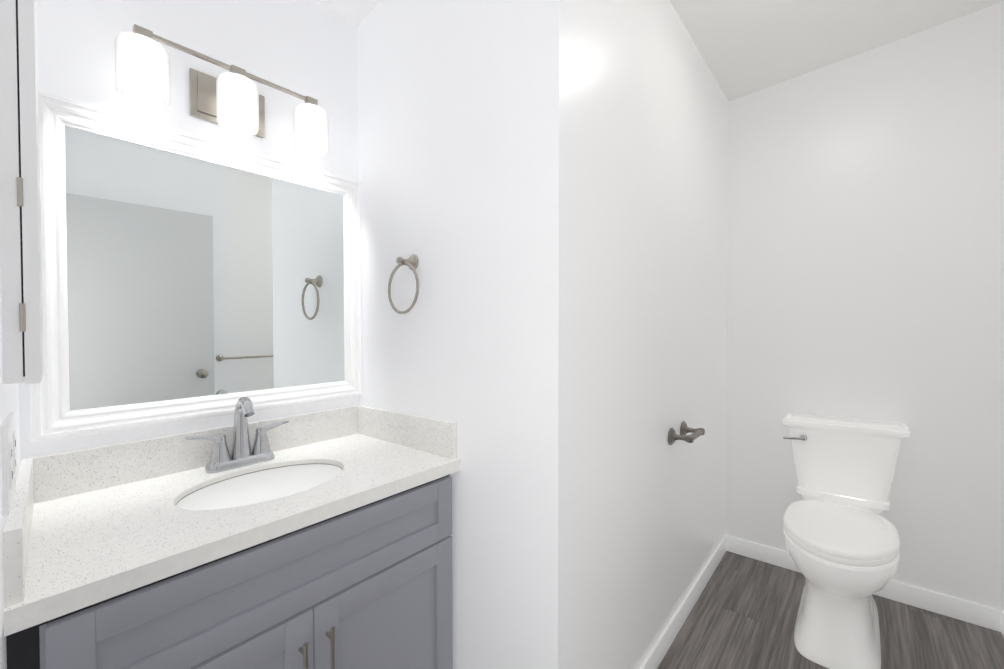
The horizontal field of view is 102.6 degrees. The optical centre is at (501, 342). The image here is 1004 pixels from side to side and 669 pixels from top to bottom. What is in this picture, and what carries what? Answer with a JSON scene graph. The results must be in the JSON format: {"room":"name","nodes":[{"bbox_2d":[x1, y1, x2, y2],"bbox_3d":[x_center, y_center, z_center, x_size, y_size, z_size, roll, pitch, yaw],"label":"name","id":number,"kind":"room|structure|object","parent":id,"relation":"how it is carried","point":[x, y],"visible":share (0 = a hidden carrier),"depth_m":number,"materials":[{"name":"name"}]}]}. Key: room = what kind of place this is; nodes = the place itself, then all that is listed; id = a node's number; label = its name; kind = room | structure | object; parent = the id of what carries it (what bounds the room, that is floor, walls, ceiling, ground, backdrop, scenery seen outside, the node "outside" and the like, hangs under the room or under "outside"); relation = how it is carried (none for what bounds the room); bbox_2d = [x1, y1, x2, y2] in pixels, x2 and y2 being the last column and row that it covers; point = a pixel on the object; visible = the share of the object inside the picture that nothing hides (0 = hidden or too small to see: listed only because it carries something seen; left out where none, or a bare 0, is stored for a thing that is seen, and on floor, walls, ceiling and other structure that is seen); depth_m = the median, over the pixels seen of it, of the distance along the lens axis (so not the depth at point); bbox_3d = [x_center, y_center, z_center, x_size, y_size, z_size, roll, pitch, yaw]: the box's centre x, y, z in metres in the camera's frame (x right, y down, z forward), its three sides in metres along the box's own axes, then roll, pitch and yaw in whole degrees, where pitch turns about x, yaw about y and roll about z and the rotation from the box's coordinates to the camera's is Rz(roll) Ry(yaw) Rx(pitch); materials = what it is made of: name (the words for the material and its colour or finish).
{"room":"bathroom","nodes":[
{"label":"bathroom","id":0,"kind":"room"},
{"bbox_2d":[0,269,19,668],"bbox_3d":[-0.457,0.003,0.273,1.960,2.497,0.100,1,1,42],"label":"wall","id":1,"kind":"structure","parent":0,"point":[9,398],"depth_m":0.61,"materials":[{"name":"paint"}]},
{"bbox_2d":[1,412,15,516],"bbox_3d":[-0.798,0.189,0.653,0.190,0.139,0.008,1,1,42],"label":"electrical outlet plate","id":2,"kind":"object","parent":1,"relation":"attached to","point":[8,451],"visible":1,"depth_m":0.60,"materials":[{"name":"white paint"}]},
{"bbox_2d":[0,0,43,383],"bbox_3d":[-0.910,-0.360,0.764,0.426,0.867,0.039,1,1,42],"label":"medicine cabinet","id":3,"kind":"object","parent":1,"relation":"attached to","point":[21,282],"visible":1,"depth_m":0.63,"materials":[{"name":"white paint"}]},
{"bbox_2d":[19,0,361,476],"bbox_3d":[-0.905,0.000,1.264,0.134,2.473,0.987,1,1,42],"label":"wall","id":4,"kind":"structure","parent":0,"point":[186,276],"depth_m":1.18,"materials":[{"name":"white paint"}]},
{"bbox_2d":[115,24,328,157],"bbox_3d":[-0.798,-0.724,1.208,0.149,0.186,0.530,1,1,42],"label":"sconce","id":5,"kind":"object","parent":4,"relation":"attached to","point":[232,101],"visible":1,"depth_m":1.15,"materials":[{"name":"white glass"}]},
{"bbox_2d":[3,397,460,668],"bbox_3d":[-0.618,0.699,1.075,0.622,1.073,0.863,1,1,42],"label":"bathroom vanity","id":6,"kind":"object","parent":4,"relation":"attached to","point":[318,540],"visible":1,"depth_m":0.92,"materials":[{"name":"grey paint"}]},
{"bbox_2d":[358,0,728,668],"bbox_3d":[0.329,-0.051,1.970,1.039,2.510,1.747,1,1,42],"label":"wall","id":7,"kind":"structure","parent":0,"point":[544,191],"depth_m":1.21,"materials":[{"name":"paint"}]},
{"bbox_2d":[388,254,418,313],"bbox_3d":[-0.318,-0.195,1.329,0.170,0.203,0.064,1,1,42],"label":"towel ring","id":8,"kind":"object","parent":7,"relation":"attached to","point":[411,262],"visible":1,"depth_m":1.33,"materials":[{"name":"silver metal"}]},
{"bbox_2d":[639,535,730,668],"bbox_3d":[0.684,1.127,1.598,0.011,0.119,1.658,1,1,42],"label":"baseboard","id":9,"kind":"structure","parent":7,"relation":"attached to","point":[657,653],"depth_m":1.67,"materials":[{"name":"white paint"}]},
{"bbox_2d":[668,421,704,444],"bbox_3d":[0.733,0.361,1.585,0.084,0.069,0.208,1,1,42],"label":"toilet paper holder","id":10,"kind":"object","parent":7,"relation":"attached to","point":[673,436],"visible":1,"depth_m":1.55,"materials":[{"name":"silver metal"}]},
{"bbox_2d":[315,0,1003,100],"bbox_3d":[0.411,-1.296,1.229,2.120,0.165,2.714,1,1,42],"label":"ceiling","id":11,"kind":"structure","parent":0,"point":[746,47],"depth_m":1.66,"materials":[{"name":"paint"}]},
{"bbox_2d":[657,551,1003,668],"bbox_3d":[0.411,1.214,1.270,2.120,0.165,2.714,1,1,42],"label":"floor","id":12,"kind":"structure","parent":0,"point":[743,613],"depth_m":1.60,"materials":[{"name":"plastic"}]},
{"bbox_2d":[782,413,910,668],"bbox_3d":[1.370,0.752,1.637,0.427,0.808,0.681,1,1,42],"label":"toilet","id":13,"kind":"object","parent":12,"relation":"on","point":[841,538],"visible":1,"depth_m":1.54,"materials":[{"name":"white ceramic"}]},
{"bbox_2d":[725,1,1003,610],"bbox_3d":[1.660,-0.090,1.887,1.101,2.477,0.100,1,1,42],"label":"wall","id":14,"kind":"structure","parent":0,"point":[865,264],"depth_m":1.77,"materials":[{"name":"paint"}]},
{"bbox_2d":[731,536,994,629],"bbox_3d":[1.589,1.094,1.893,0.930,0.107,0.014,1,1,42],"label":"baseboard","id":15,"kind":"structure","parent":14,"relation":"attached to","point":[963,610],"depth_m":1.72,"materials":[{"name":"white paint"}]},
{"bbox_2d":[995,608,1003,637],"bbox_3d":[1.423,1.116,0.972,0.011,0.119,1.613,1,1,42],"label":"baseboard","id":16,"kind":"structure","parent":14,"relation":"attached to","point":[999,614],"depth_m":1.57,"materials":[{"name":"white paint"}]}
]}

